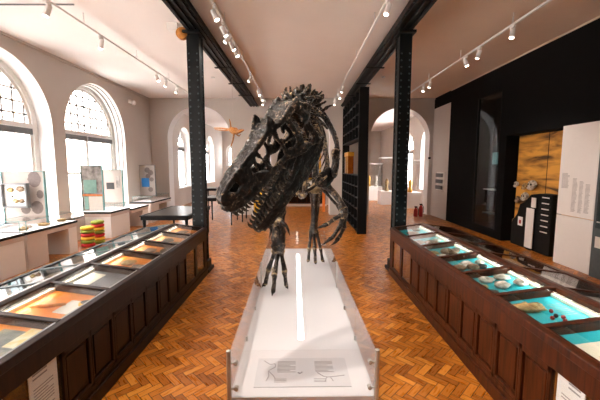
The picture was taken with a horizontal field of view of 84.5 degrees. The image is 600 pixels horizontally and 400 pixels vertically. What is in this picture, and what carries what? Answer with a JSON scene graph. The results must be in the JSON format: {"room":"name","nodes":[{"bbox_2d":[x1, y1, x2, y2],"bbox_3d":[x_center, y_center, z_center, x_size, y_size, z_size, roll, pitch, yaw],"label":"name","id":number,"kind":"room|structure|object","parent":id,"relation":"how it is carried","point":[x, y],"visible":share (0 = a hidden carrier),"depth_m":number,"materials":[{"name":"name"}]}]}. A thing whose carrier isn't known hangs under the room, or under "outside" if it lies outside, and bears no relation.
{"room":"museum","nodes":[
{"label":"museum","id":0,"kind":"room"},
{"bbox_2d":[0,34,222,239],"bbox_3d":[-6.275,-1.414,10.410,0.550,4.680,31.600,0,6,0],"label":"wall","id":1,"kind":"structure","parent":0,"point":[49,82],"depth_m":8.57,"materials":[{"name":"paint"}]},
{"bbox_2d":[0,59,40,229],"bbox_3d":[-6.260,-1.169,6.615,0.520,3.810,3.160,0,6,0],"label":"window","id":2,"kind":"structure","parent":1,"relation":"in","point":[28,127],"depth_m":7.57,"materials":[{"name":"glass"}]},
{"bbox_2d":[0,124,32,134],"bbox_3d":[-6.385,-1.492,6.582,0.070,0.140,2.560,0,6,0],"label":"roller blind","id":3,"kind":"object","parent":2,"relation":"attached to","point":[12,128],"depth_m":7.43,"materials":[{"name":"fabric"}]},
{"bbox_2d":[0,31,149,98],"bbox_3d":[-5.975,-3.077,3.955,0.050,0.050,18.500,0,6,0],"label":"trim","id":4,"kind":"structure","parent":1,"relation":"attached to","point":[1,32],"depth_m":8.30,"materials":[{"name":"paint"}]},
{"bbox_2d":[65,86,115,218],"bbox_3d":[-6.260,-1.512,9.947,0.520,3.810,3.160,0,6,0],"label":"window","id":5,"kind":"structure","parent":1,"relation":"in","point":[86,137],"depth_m":10.03,"materials":[{"name":"glass"}]},
{"bbox_2d":[65,133,111,143],"bbox_3d":[-6.385,-1.836,9.914,0.070,0.140,2.560,0,6,0],"label":"roller blind","id":6,"kind":"object","parent":5,"relation":"attached to","point":[86,138],"depth_m":9.97,"materials":[{"name":"fabric"}]},
{"bbox_2d":[81,83,125,204],"bbox_3d":[-6.200,-1.531,9.945,0.200,3.768,2.916,0,6,0],"label":"trim","id":7,"kind":"structure","parent":1,"relation":"attached to","point":[90,86],"depth_m":11.19,"materials":[{"name":"paint"}]},
{"bbox_2d":[139,165,156,194],"bbox_3d":[-5.720,-0.721,12.401,0.630,1.172,0.060,0,6,0],"label":"panel","id":8,"kind":"object","parent":1,"relation":"attached to","point":[147,173],"visible":0.99,"depth_m":12.38,"materials":[{"name":"clear paint"}]},
{"bbox_2d":[178,130,190,188],"bbox_3d":[-6.240,-2.270,17.359,0.520,3.238,2.240,0,6,0],"label":"window","id":9,"kind":"structure","parent":1,"relation":"in","point":[181,148],"depth_m":18.05,"materials":[{"name":"glass"}]},
{"bbox_2d":[206,141,215,183],"bbox_3d":[-6.240,-2.772,22.233,0.520,3.238,2.240,0,6,0],"label":"window","id":10,"kind":"structure","parent":1,"relation":"in","point":[207,145],"depth_m":23.04,"materials":[{"name":"glass"}]},
{"bbox_2d":[149,100,434,214],"bbox_3d":[1.100,-1.747,13.643,14.200,4.680,0.500,0,6,0],"label":"wall","id":11,"kind":"structure","parent":0,"point":[164,114],"depth_m":13.29,"materials":[{"name":"paint"}]},
{"bbox_2d":[149,98,434,99],"bbox_3d":[-0.300,-4.022,13.132,11.400,0.050,0.050,0,6,0],"label":"trim","id":12,"kind":"structure","parent":11,"relation":"attached to","point":[150,98],"depth_m":13.12,"materials":[{"name":"white paint"}]},
{"bbox_2d":[0,194,599,399],"bbox_3d":[0.800,0.963,10.655,14.800,0.100,31.600,0,6,0],"label":"floor","id":13,"kind":"structure","parent":0,"point":[186,359],"depth_m":4.29,"materials":[{"name":"brown wood"}]},
{"bbox_2d":[0,233,25,280],"bbox_3d":[-5.575,1.080,5.419,0.750,0.740,1.760,0,6,0],"label":"bench","id":14,"kind":"object","parent":13,"relation":"on","point":[12,250],"visible":1,"depth_m":6.00,"materials":[{"name":"white paint"}]},
{"bbox_2d":[0,220,77,269],"bbox_3d":[-5.575,0.912,7.051,0.750,0.740,1.440,0,6,0],"label":"bench","id":15,"kind":"object","parent":13,"relation":"on","point":[57,237],"visible":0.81,"depth_m":6.85,"materials":[{"name":"white paint"}]},
{"bbox_2d":[0,171,48,223],"bbox_3d":[-5.860,-0.048,7.042,0.910,1.132,0.060,0,6,0],"label":"panel","id":16,"kind":"object","parent":15,"relation":"on","point":[36,180],"visible":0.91,"depth_m":7.03,"materials":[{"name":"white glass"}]},
{"bbox_2d":[0,183,30,207],"bbox_3d":[-5.950,-0.094,6.912,0.540,0.510,0.090,0,6,0],"label":"box","id":17,"kind":"object","parent":16,"relation":"attached to","point":[6,201],"visible":1,"depth_m":6.92,"materials":[{"name":"white paint"}]},
{"bbox_2d":[0,212,73,231],"bbox_3d":[-5.575,0.441,7.007,0.658,0.206,1.358,0,6,0],"label":"glass cover","id":18,"kind":"object","parent":15,"relation":"on","point":[50,213],"visible":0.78,"depth_m":6.92,"materials":[{"name":"clear glass"}]},
{"bbox_2d":[81,242,95,246],"bbox_3d":[-5.280,1.117,8.258,0.310,0.084,0.310,0,6,0],"label":"cushion","id":19,"kind":"object","parent":13,"relation":"on","point":[94,243],"visible":0.78,"depth_m":8.14,"materials":[{"name":"red fabric"}]},
{"bbox_2d":[81,239,95,243],"bbox_3d":[-5.280,1.033,8.249,0.310,0.084,0.310,0,6,0],"label":"cushion","id":20,"kind":"object","parent":19,"relation":"on","point":[93,240],"visible":0.88,"depth_m":8.14,"materials":[{"name":"green fabric"}]},
{"bbox_2d":[81,236,94,240],"bbox_3d":[-5.280,0.948,8.241,0.310,0.084,0.310,0,6,0],"label":"cushion","id":21,"kind":"object","parent":20,"relation":"on","point":[92,237],"visible":0.83,"depth_m":8.13,"materials":[{"name":"yellow fabric"}]},
{"bbox_2d":[80,232,94,236],"bbox_3d":[-5.280,0.864,8.232,0.310,0.084,0.310,0,6,0],"label":"cushion","id":22,"kind":"object","parent":21,"relation":"on","point":[93,233],"visible":0.82,"depth_m":8.12,"materials":[{"name":"red fabric"}]},
{"bbox_2d":[80,229,94,233],"bbox_3d":[-5.280,0.779,8.223,0.310,0.084,0.310,0,6,0],"label":"cushion","id":23,"kind":"object","parent":22,"relation":"on","point":[92,230],"visible":0.88,"depth_m":8.12,"materials":[{"name":"green fabric"}]},
{"bbox_2d":[80,225,94,229],"bbox_3d":[-5.280,0.695,8.214,0.310,0.084,0.310,0,6,0],"label":"cushion","id":24,"kind":"object","parent":23,"relation":"on","point":[89,227],"visible":1,"depth_m":8.12,"materials":[{"name":"yellow fabric"}]},
{"bbox_2d":[0,223,207,399],"bbox_3d":[-2.300,1.188,3.292,1.200,0.962,5.655,0,6,0],"label":"showcase","id":25,"kind":"object","parent":13,"relation":"on","point":[93,345],"depth_m":3.08,"materials":[{"name":"brown wood"}]},
{"bbox_2d":[0,329,24,356],"bbox_3d":[-1.930,0.954,2.099,0.300,0.045,0.460,0,6,0],"label":"map","id":26,"kind":"object","parent":25,"relation":"on","point":[6,335],"visible":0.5,"depth_m":2.24},
{"bbox_2d":[2,329,40,348],"bbox_3d":[-1.845,0.948,2.249,0.150,0.029,0.240,0,6,0],"label":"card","id":27,"kind":"object","parent":26,"relation":"on","point":[12,344],"visible":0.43,"depth_m":2.23,"materials":[{"name":"beige paper"}]},
{"bbox_2d":[27,357,59,399],"bbox_3d":[-1.753,1.372,2.275,0.006,0.505,0.245,0,6,0],"label":"card","id":28,"kind":"object","parent":25,"relation":"attached to","point":[43,385],"visible":0.96,"depth_m":2.27,"materials":[{"name":"white paper"}]},
{"bbox_2d":[52,300,80,313],"bbox_3d":[-1.880,0.894,2.746,0.180,0.029,0.240,0,6,0],"label":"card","id":29,"kind":"object","parent":25,"relation":"in","point":[70,306],"visible":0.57,"depth_m":2.72,"materials":[{"name":"paper"}]},
{"bbox_2d":[74,273,105,284],"bbox_3d":[-2.120,0.803,3.310,0.140,0.023,0.380,0,6,0],"label":"card","id":30,"kind":"object","parent":25,"relation":"on","point":[93,277],"visible":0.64,"depth_m":3.33,"materials":[{"name":"white paper"}]},
{"bbox_2d":[120,259,136,265],"bbox_3d":[-2.021,0.737,3.905,0.192,0.051,0.194,-4,7,-33],"label":"specimen","id":31,"kind":"object","parent":25,"relation":"in","point":[129,261],"visible":1,"depth_m":3.86},
{"bbox_2d":[142,248,156,252],"bbox_3d":[-2.018,0.680,4.450,0.174,0.051,0.218,0,6,0],"label":"specimen","id":32,"kind":"object","parent":25,"relation":"in","point":[150,250],"visible":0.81,"depth_m":4.41},
{"bbox_2d":[83,207,129,237],"bbox_3d":[-5.575,0.645,9.642,0.750,0.740,1.050,0,6,0],"label":"bench","id":33,"kind":"object","parent":13,"relation":"on","point":[117,220],"visible":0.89,"depth_m":9.26,"materials":[{"name":"white paint"}]},
{"bbox_2d":[80,166,104,210],"bbox_3d":[-5.720,-0.323,9.125,0.590,1.252,0.060,0,6,0],"label":"panel","id":34,"kind":"object","parent":33,"relation":"on","point":[92,183],"visible":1,"depth_m":9.11,"materials":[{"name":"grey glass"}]},
{"bbox_2d":[89,196,102,209],"bbox_3d":[-5.645,0.092,9.153,0.370,0.380,0.010,0,6,0],"label":"photo","id":35,"kind":"object","parent":34,"relation":"attached to","point":[95,202],"depth_m":9.15,"materials":[{"name":"paper"}]},
{"bbox_2d":[103,170,124,206],"bbox_3d":[-5.660,-0.355,10.026,0.610,1.132,0.060,0,6,0],"label":"panel","id":36,"kind":"object","parent":33,"relation":"on","point":[113,179],"visible":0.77,"depth_m":10.01,"materials":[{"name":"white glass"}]},
{"bbox_2d":[105,202,127,208],"bbox_3d":[-5.575,0.182,9.720,0.658,0.166,0.708,0,6,0],"label":"glass cover","id":37,"kind":"object","parent":33,"relation":"on","point":[106,203],"visible":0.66,"depth_m":9.68,"materials":[{"name":"clear glass"}]},
{"bbox_2d":[125,204,148,225],"bbox_3d":[-5.575,0.552,10.839,0.750,0.680,1.150,0,6,0],"label":"bench","id":38,"kind":"object","parent":13,"relation":"on","point":[136,211],"visible":0.49,"depth_m":11.02,"materials":[{"name":"white paint"}]},
{"bbox_2d":[130,197,170,222],"bbox_3d":[-5.575,0.351,12.502,0.750,0.740,1.800,0,6,0],"label":"bench","id":39,"kind":"object","parent":13,"relation":"on","point":[162,202],"visible":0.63,"depth_m":12.12,"materials":[{"name":"white paint"}]},
{"bbox_2d":[132,193,166,201],"bbox_3d":[-5.575,-0.110,12.454,0.658,0.186,1.608,0,6,0],"label":"glass cover","id":40,"kind":"object","parent":39,"relation":"on","point":[157,193],"visible":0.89,"depth_m":12.08,"materials":[{"name":"clear glass"}]},
{"bbox_2d":[139,206,210,232],"bbox_3d":[-3.275,0.677,9.017,1.190,0.804,2.040,0,6,0],"label":"table","id":41,"kind":"object","parent":13,"relation":"on","point":[173,213],"visible":0.62,"depth_m":8.18,"materials":[{"name":"black paint"}]},
{"bbox_2d":[182,29,213,272],"bbox_3d":[-1.885,-0.809,6.149,0.380,4.350,0.440,0,6,0],"label":"steel column","id":42,"kind":"structure","parent":13,"relation":"on","point":[195,38],"depth_m":6.01,"materials":[{"name":"metal"}]},
{"bbox_2d":[167,22,186,39],"bbox_3d":[-2.145,-2.973,5.831,0.350,0.280,0.190,0,6,0],"label":"loudspeaker","id":43,"kind":"object","parent":42,"relation":"attached to","point":[172,27],"visible":0.87,"depth_m":5.77,"materials":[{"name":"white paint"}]},
{"bbox_2d":[162,0,257,106],"bbox_3d":[-1.820,-2.930,3.971,0.420,0.345,18.500,0,6,0],"label":"steel beam","id":44,"kind":"structure","parent":42,"relation":"on","point":[184,11],"depth_m":6.61,"materials":[{"name":"black metal"}]},
{"bbox_2d":[207,187,217,205],"bbox_3d":[-3.800,-0.115,15.972,1.640,0.954,1.040,0,6,0],"label":"table","id":45,"kind":"object","parent":13,"relation":"on","point":[208,188],"visible":0.21,"depth_m":15.48,"materials":[{"name":"black paint"}]},
{"bbox_2d":[207,195,237,224],"bbox_3d":[-2.775,0.336,11.696,1.090,0.934,1.240,0,6,0],"label":"table","id":46,"kind":"object","parent":13,"relation":"on","point":[211,198],"visible":0.42,"depth_m":11.23,"materials":[{"name":"black paint"}]},
{"bbox_2d":[252,189,262,216],"bbox_3d":[-1.640,-0.041,12.984,0.480,1.420,0.240,0,6,0],"label":"panel","id":47,"kind":"object","parent":13,"relation":"on","point":[254,205],"visible":0.14,"depth_m":13.00,"materials":[{"name":"fabric"}]},
{"bbox_2d":[226,231,379,399],"bbox_3d":[-0.006,1.216,5.116,1.238,0.533,4.926,0,6,-1],"label":"plinth","id":48,"kind":"object","parent":13,"relation":"on","point":[309,318],"visible":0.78,"depth_m":3.77,"materials":[{"name":"white laminate"}]},
{"bbox_2d":[216,83,347,295],"bbox_3d":[0.085,-0.207,5.755,1.256,2.973,6.265,0,6,3],"label":"skeleton","id":49,"kind":"object","parent":48,"relation":"on","point":[298,112],"visible":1,"depth_m":3.04},
{"bbox_2d":[253,358,351,387],"bbox_3d":[0.025,1.572,3.027,0.840,0.012,0.420,0,6,-1],"label":"information panel","id":50,"kind":"object","parent":48,"relation":"on","point":[271,372],"visible":1,"depth_m":3.00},
{"bbox_2d":[287,192,326,205],"bbox_3d":[0.350,-0.141,16.739,2.000,0.850,0.630,0,6,0],"label":"base cabinet","id":51,"kind":"object","parent":13,"relation":"on","point":[295,201],"visible":0.3,"depth_m":16.47,"materials":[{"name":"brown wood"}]},
{"bbox_2d":[322,192,324,211],"bbox_3d":[1.060,0.019,14.453,0.120,1.000,0.050,0,6,0],"label":"board","id":52,"kind":"object","parent":13,"relation":"on","point":[323,194],"visible":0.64,"depth_m":14.44,"materials":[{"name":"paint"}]},
{"bbox_2d":[342,87,368,233],"bbox_3d":[1.835,-1.277,11.319,0.270,4.220,3.620,0,6,0],"label":"shelving unit","id":53,"kind":"object","parent":13,"relation":"on","point":[356,111],"visible":0.93,"depth_m":9.85,"materials":[{"name":"black paint"}]},
{"bbox_2d":[344,152,353,173],"bbox_3d":[1.837,-1.378,12.273,0.225,0.775,0.940,0,6,0],"label":"display case","id":54,"kind":"object","parent":53,"relation":"on","point":[349,156],"visible":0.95,"depth_m":11.85,"materials":[{"name":"orange glass"}]},
{"bbox_2d":[369,163,382,200],"bbox_3d":[4.300,-1.078,19.492,1.000,2.150,0.800,0,6,0],"label":"display case","id":55,"kind":"object","parent":13,"relation":"on","point":[373,191],"visible":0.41,"depth_m":19.16,"materials":[{"name":"white paint"}]},
{"bbox_2d":[378,157,392,204],"bbox_3d":[4.550,-1.002,17.288,0.700,2.450,0.700,0,6,0],"label":"display case","id":56,"kind":"object","parent":13,"relation":"on","point":[384,197],"visible":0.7,"depth_m":17.04,"materials":[{"name":"white paint"}]},
{"bbox_2d":[385,29,416,271],"bbox_3d":[1.880,-0.809,6.149,0.380,4.350,0.440,0,6,0],"label":"steel column","id":57,"kind":"structure","parent":13,"relation":"on","point":[403,38],"depth_m":6.01,"materials":[{"name":"metal"}]},
{"bbox_2d":[341,0,436,106],"bbox_3d":[1.820,-2.930,3.971,0.420,0.345,18.500,0,6,0],"label":"steel beam","id":58,"kind":"structure","parent":57,"relation":"on","point":[414,11],"depth_m":6.47,"materials":[{"name":"black metal"}]},
{"bbox_2d":[407,160,422,207],"bbox_3d":[5.350,-0.784,15.903,0.800,2.300,0.800,0,6,0],"label":"display case","id":59,"kind":"object","parent":13,"relation":"on","point":[413,198],"visible":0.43,"depth_m":15.59,"materials":[{"name":"white paint"}]},
{"bbox_2d":[418,204,423,216],"bbox_3d":[4.825,0.404,13.108,0.162,0.510,0.166,-4,7,-34],"label":"fire extinguisher","id":60,"kind":"object","parent":13,"relation":"on","point":[421,209],"visible":1,"depth_m":13.06,"materials":[{"name":"red metal"}]},
{"bbox_2d":[389,223,599,399],"bbox_3d":[2.265,1.187,3.301,1.200,0.962,5.675,0,6,0],"label":"showcase","id":61,"kind":"object","parent":13,"relation":"on","point":[513,353],"visible":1,"depth_m":3.01,"materials":[{"name":"brown wood"}]},
{"bbox_2d":[440,248,458,254],"bbox_3d":[1.983,0.686,4.376,0.214,0.058,0.230,5,8,39],"label":"ammonite fossil","id":62,"kind":"object","parent":61,"relation":"in","point":[448,251],"visible":0.98,"depth_m":4.36},
{"bbox_2d":[453,265,466,270],"bbox_3d":[1.813,0.771,3.761,0.143,0.070,0.142,-5,7,-38],"label":"specimen","id":63,"kind":"object","parent":61,"relation":"in","point":[460,267],"visible":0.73,"depth_m":3.72},
{"bbox_2d":[458,261,473,268],"bbox_3d":[1.927,0.744,3.808,0.184,0.083,0.164,0,6,0],"label":"specimen","id":64,"kind":"object","parent":61,"relation":"in","point":[464,263],"visible":0.66,"depth_m":3.77},
{"bbox_2d":[467,264,479,269],"bbox_3d":[1.958,0.755,3.708,0.147,0.077,0.108,0,6,0],"label":"specimen","id":65,"kind":"object","parent":61,"relation":"in","point":[469,266],"visible":0.84,"depth_m":3.67},
{"bbox_2d":[478,276,494,282],"bbox_3d":[1.889,0.805,3.325,0.158,0.066,0.109,0,6,0],"label":"specimen","id":66,"kind":"object","parent":61,"relation":"in","point":[483,279],"visible":0.99,"depth_m":3.30},
{"bbox_2d":[493,274,510,279],"bbox_3d":[2.049,0.784,3.348,0.166,0.061,0.102,-2,6,-17],"label":"specimen","id":67,"kind":"object","parent":61,"relation":"in","point":[498,276],"visible":1,"depth_m":3.32},
{"bbox_2d":[494,280,510,288],"bbox_3d":[1.939,0.814,3.159,0.139,0.076,0.138,5,8,41],"label":"specimen","id":68,"kind":"object","parent":61,"relation":"in","point":[503,284],"visible":1,"depth_m":3.12},
{"bbox_2d":[513,279,528,286],"bbox_3d":[2.122,0.793,3.168,0.127,0.058,0.110,0,6,0],"label":"specimen","id":69,"kind":"object","parent":61,"relation":"on","point":[520,282],"visible":1,"depth_m":3.14},
{"bbox_2d":[512,301,546,312],"bbox_3d":[1.853,0.875,2.680,0.288,0.091,0.131,0,6,0],"label":"specimen","id":70,"kind":"object","parent":61,"relation":"in","point":[532,307],"visible":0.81,"depth_m":2.64},
{"bbox_2d":[556,373,585,399],"bbox_3d":[1.718,1.389,2.108,0.006,0.505,0.210,0,6,0],"label":"card","id":71,"kind":"object","parent":61,"relation":"attached to","point":[566,390],"visible":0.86,"depth_m":2.12,"materials":[{"name":"white paper"}]},
{"bbox_2d":[575,341,599,360],"bbox_3d":[1.955,0.955,2.008,0.400,0.059,0.340,0,6,0],"label":"display board","id":72,"kind":"object","parent":61,"relation":"in","point":[592,348],"visible":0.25,"depth_m":2.12,"materials":[{"name":"beige paper"}]},
{"bbox_2d":[524,198,536,250],"bbox_3d":[5.482,0.569,7.845,0.025,1.260,0.290,0,6,0],"label":"board","id":73,"kind":"object","parent":13,"relation":"on","point":[529,223],"visible":1,"depth_m":7.85,"materials":[{"name":"white paper"}]},
{"bbox_2d":[510,194,560,256],"bbox_3d":[5.607,0.507,7.914,0.226,1.370,1.360,0,6,0],"label":"cabinet","id":74,"kind":"object","parent":13,"relation":"on","point":[545,212],"visible":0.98,"depth_m":7.53,"materials":[{"name":"black paint"}]},
{"bbox_2d":[553,121,599,274],"bbox_3d":[5.359,-0.055,6.388,0.042,2.800,0.860,0,6,0],"label":"panel","id":75,"kind":"object","parent":13,"relation":"on","point":[580,154],"visible":1,"depth_m":6.34,"materials":[{"name":"white paint"}]},
{"bbox_2d":[589,157,599,279],"bbox_3d":[5.342,0.159,5.284,0.114,2.600,1.280,0,6,0],"label":"case","id":76,"kind":"object","parent":13,"relation":"on","point":[594,267],"visible":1,"depth_m":5.89,"materials":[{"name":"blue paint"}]},
{"bbox_2d":[0,0,599,130],"bbox_3d":[0.800,-3.792,10.165,14.800,0.100,31.600,0,6,0],"label":"ceiling","id":77,"kind":"structure","parent":0,"point":[283,43],"depth_m":7.03,"materials":[{"name":"paint"}]},
{"bbox_2d":[0,4,73,4],"bbox_3d":[-4.875,-3.249,5.486,2.250,0.020,0.020,0,6,0],"label":"cable conduit","id":78,"kind":"object","parent":77,"relation":"attached to","point":[0,4],"visible":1,"depth_m":5.48,"materials":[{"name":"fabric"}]},
{"bbox_2d":[46,0,187,92],"bbox_3d":[-3.800,-3.028,4.312,0.040,0.220,17.200,0,6,0],"label":"track","id":79,"kind":"object","parent":77,"relation":"hanging from","point":[49,1],"visible":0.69,"depth_m":6.43,"materials":[{"name":"white metal"}]},
{"bbox_2d":[43,0,52,17],"bbox_3d":[-3.803,-2.873,4.980,0.104,0.225,0.126,4,7,37],"label":"spotlight","id":80,"kind":"object","parent":79,"relation":"hanging from","point":[48,8],"visible":1,"depth_m":4.95,"materials":[{"name":"white paint"}]},
{"bbox_2d":[98,35,103,48],"bbox_3d":[-3.803,-3.012,6.327,0.102,0.224,0.130,-4,7,-35],"label":"spotlight","id":81,"kind":"object","parent":79,"relation":"hanging from","point":[101,39],"visible":1,"depth_m":6.30,"materials":[{"name":"white paint"}]},
{"bbox_2d":[211,99,243,145],"bbox_3d":[-1.958,-2.508,8.840,1.255,2.186,0.571,5,8,41],"label":"skeleton","id":82,"kind":"object","parent":77,"relation":"hanging from","point":[233,130],"visible":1,"depth_m":8.79},
{"bbox_2d":[210,0,265,100],"bbox_3d":[-1.320,-3.028,4.312,0.040,0.220,17.200,0,6,0],"label":"track","id":83,"kind":"object","parent":77,"relation":"hanging from","point":[211,1],"visible":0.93,"depth_m":6.81,"materials":[{"name":"white metal"}]},
{"bbox_2d":[210,5,218,21],"bbox_3d":[-1.316,-2.890,5.130,0.113,0.222,0.138,-6,8,-44],"label":"spotlight","id":84,"kind":"object","parent":83,"relation":"hanging from","point":[213,11],"visible":1,"depth_m":5.10,"materials":[{"name":"white paint"}]},
{"bbox_2d":[219,22,227,36],"bbox_3d":[-1.316,-2.952,5.729,0.110,0.222,0.141,5,8,42],"label":"spotlight","id":85,"kind":"object","parent":83,"relation":"hanging from","point":[222,27],"visible":1,"depth_m":5.70,"materials":[{"name":"white paint"}]},
{"bbox_2d":[223,30,231,43],"bbox_3d":[-1.326,-2.989,6.076,0.158,0.219,0.120,0,6,0],"label":"spotlight","id":86,"kind":"object","parent":83,"relation":"hanging from","point":[226,40],"visible":0.97,"depth_m":6.04,"materials":[{"name":"white paint"}]},
{"bbox_2d":[228,38,235,50],"bbox_3d":[-1.316,-3.023,6.426,0.110,0.222,0.141,5,8,42],"label":"spotlight","id":87,"kind":"object","parent":83,"relation":"hanging from","point":[230,42],"visible":0.98,"depth_m":6.40,"materials":[{"name":"white paint"}]},
{"bbox_2d":[333,0,386,102],"bbox_3d":[1.320,-3.028,4.312,0.040,0.220,17.200,0,6,0],"label":"track","id":88,"kind":"object","parent":77,"relation":"hanging from","point":[384,4],"visible":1,"depth_m":6.56,"materials":[{"name":"white metal"}]},
{"bbox_2d":[383,0,391,15],"bbox_3d":[1.317,-2.868,4.931,0.104,0.225,0.126,4,7,37],"label":"spotlight","id":89,"kind":"object","parent":88,"relation":"hanging from","point":[388,4],"visible":1,"depth_m":4.90,"materials":[{"name":"white paint"}]},
{"bbox_2d":[411,0,551,92],"bbox_3d":[3.760,-3.028,4.312,0.040,0.220,17.200,0,6,0],"label":"track","id":90,"kind":"object","parent":77,"relation":"hanging from","point":[546,1],"visible":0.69,"depth_m":6.33,"materials":[{"name":"white metal"}]},
{"bbox_2d":[509,24,515,38],"bbox_3d":[3.759,-2.959,5.827,0.097,0.227,0.121,4,7,32],"label":"spotlight","id":91,"kind":"object","parent":90,"relation":"hanging from","point":[512,28],"visible":1,"depth_m":5.80,"materials":[{"name":"white paint"}]},
{"bbox_2d":[271,117,328,204],"bbox_3d":[-0.075,-2.088,16.950,3.650,4.680,0.150,0,6,0],"label":"wall partition","id":92,"kind":"structure","parent":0,"point":[280,134],"depth_m":16.85,"materials":[{"name":"white paint"}]},
{"bbox_2d":[222,131,380,185],"bbox_3d":[0.800,-3.018,25.977,14.800,4.680,0.300,0,6,0],"label":"wall","id":93,"kind":"structure","parent":0,"point":[375,136],"depth_m":25.76,"materials":[{"name":"paint"}]},
{"bbox_2d":[226,145,230,165],"bbox_3d":[-5.100,-3.414,25.962,1.240,1.970,0.150,0,6,0],"label":"window","id":94,"kind":"structure","parent":93,"relation":"in","point":[229,146],"depth_m":25.90,"materials":[{"name":"glass"}]},
{"bbox_2d":[379,117,424,203],"bbox_3d":[6.550,-2.403,20.009,0.500,4.680,12.300,0,6,0],"label":"wall","id":95,"kind":"structure","parent":0,"point":[416,130],"depth_m":18.40,"materials":[{"name":"paint"}]},
{"bbox_2d":[408,134,412,179],"bbox_3d":[6.665,-2.407,19.456,0.170,3.200,2.200,0,6,0],"label":"window","id":96,"kind":"structure","parent":95,"relation":"in","point":[410,136],"depth_m":19.55,"materials":[{"name":"white glass"}]},
{"bbox_2d":[435,91,451,108],"bbox_3d":[5.850,-3.766,12.455,0.900,0.420,1.450,0,6,0],"label":"lintel","id":97,"kind":"object","parent":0,"point":[444,99],"visible":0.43,"depth_m":12.37,"materials":[{"name":"black paint"}]},
{"bbox_2d":[479,65,504,98],"bbox_3d":[5.850,-3.312,9.310,0.900,0.680,1.200,0,6,0],"label":"wall","id":98,"kind":"structure","parent":0,"point":[491,83],"depth_m":9.28,"materials":[{"name":"black paint"}]},
{"bbox_2d":[488,97,501,223],"bbox_3d":[6.100,-1.108,9.537,0.400,3.750,1.200,0,6,0],"label":"wall","id":99,"kind":"structure","parent":0,"point":[497,115],"depth_m":9.98,"materials":[{"name":"black paint"}]},
{"bbox_2d":[494,136,519,240],"bbox_3d":[5.850,-0.301,8.876,0.900,2.780,0.280,0,6,0],"label":"wall","id":100,"kind":"structure","parent":0,"point":[509,145],"depth_m":8.78,"materials":[{"name":"black paint"}]},
{"bbox_2d":[430,18,599,229],"bbox_3d":[5.850,-1.332,9.614,0.900,4.680,7.600,0,6,0],"label":"wall","id":101,"kind":"structure","parent":0,"point":[554,86],"depth_m":8.37,"materials":[{"name":"black paint"}]},
{"bbox_2d":[435,172,444,190],"bbox_3d":[5.350,-0.721,12.613,0.100,0.690,0.600,0,6,0],"label":"holder","id":102,"kind":"object","parent":101,"relation":"attached to","point":[439,181],"visible":1,"depth_m":12.49,"materials":[{"name":"paper"}]},
{"bbox_2d":[472,222,494,237],"bbox_3d":[5.850,0.881,9.742,0.900,0.250,1.200,0,6,0],"label":"sill","id":103,"kind":"structure","parent":101,"relation":"attached to","point":[485,228],"depth_m":9.76,"materials":[{"name":"black paint"}]},
{"bbox_2d":[472,90,502,229],"bbox_3d":[5.605,-1.108,9.537,0.430,3.750,1.200,0,6,0],"label":"wall showcase","id":104,"kind":"structure","parent":103,"relation":"on","point":[495,158],"depth_m":9.92,"materials":[{"name":"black glass"}]},
{"bbox_3d":[5.850,-0.384,0.413,0.900,4.680,10.900,0,6,0],"label":"wall","id":105,"kind":"structure","parent":0,"visible":0},
{"bbox_2d":[451,16,599,90],"bbox_3d":[5.390,-3.012,3.233,0.020,0.030,17.050,0,6,0],"label":"trim","id":106,"kind":"structure","parent":105,"relation":"attached to","point":[598,16],"depth_m":7.55,"materials":[{"name":"beige paint"}]},
{"bbox_3d":[6.030,-0.142,7.334,0.540,2.780,2.820,0,6,0],"label":"wall","id":107,"kind":"structure","parent":0,"visible":0},
{"bbox_2d":[514,130,593,220],"bbox_3d":[5.738,-0.147,7.429,0.024,2.770,2.610,0,6,0],"label":"mural","id":108,"kind":"object","parent":107,"relation":"attached to","point":[539,157],"visible":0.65,"depth_m":7.85,"materials":[{"name":"orange paint"}]},
{"bbox_2d":[520,192,528,200],"bbox_3d":[5.670,-0.090,8.307,0.134,0.224,0.234,0,6,0],"label":"skull","id":109,"kind":"object","parent":108,"relation":"attached to","point":[524,196],"visible":1,"depth_m":8.26,"materials":[{"name":"beige"}]},
{"bbox_2d":[527,180,536,189],"bbox_3d":[5.652,-0.357,8.012,0.167,0.256,0.284,0,6,0],"label":"skull","id":110,"kind":"object","parent":108,"relation":"attached to","point":[532,184],"visible":1,"depth_m":7.96,"materials":[{"name":"beige"}]},
{"label":"outside","id":111,"kind":"structure","parent":0,"visible":0},
{"bbox_2d":[0,198,82,224],"bbox_3d":[-12.780,1.204,13.193,12.440,0.100,54.000,0,6,0],"label":"street","id":112,"kind":"structure","parent":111,"point":[79,201],"depth_m":20.48,"materials":[{"name":"white"}]},
{"bbox_2d":[0,78,108,209],"bbox_3d":[-17.975,-2.268,9.819,2.050,7.500,48.000,0,6,0],"label":"building","id":113,"kind":"structure","parent":112,"relation":"on","point":[5,92],"depth_m":24.39,"materials":[{"name":"brick"}]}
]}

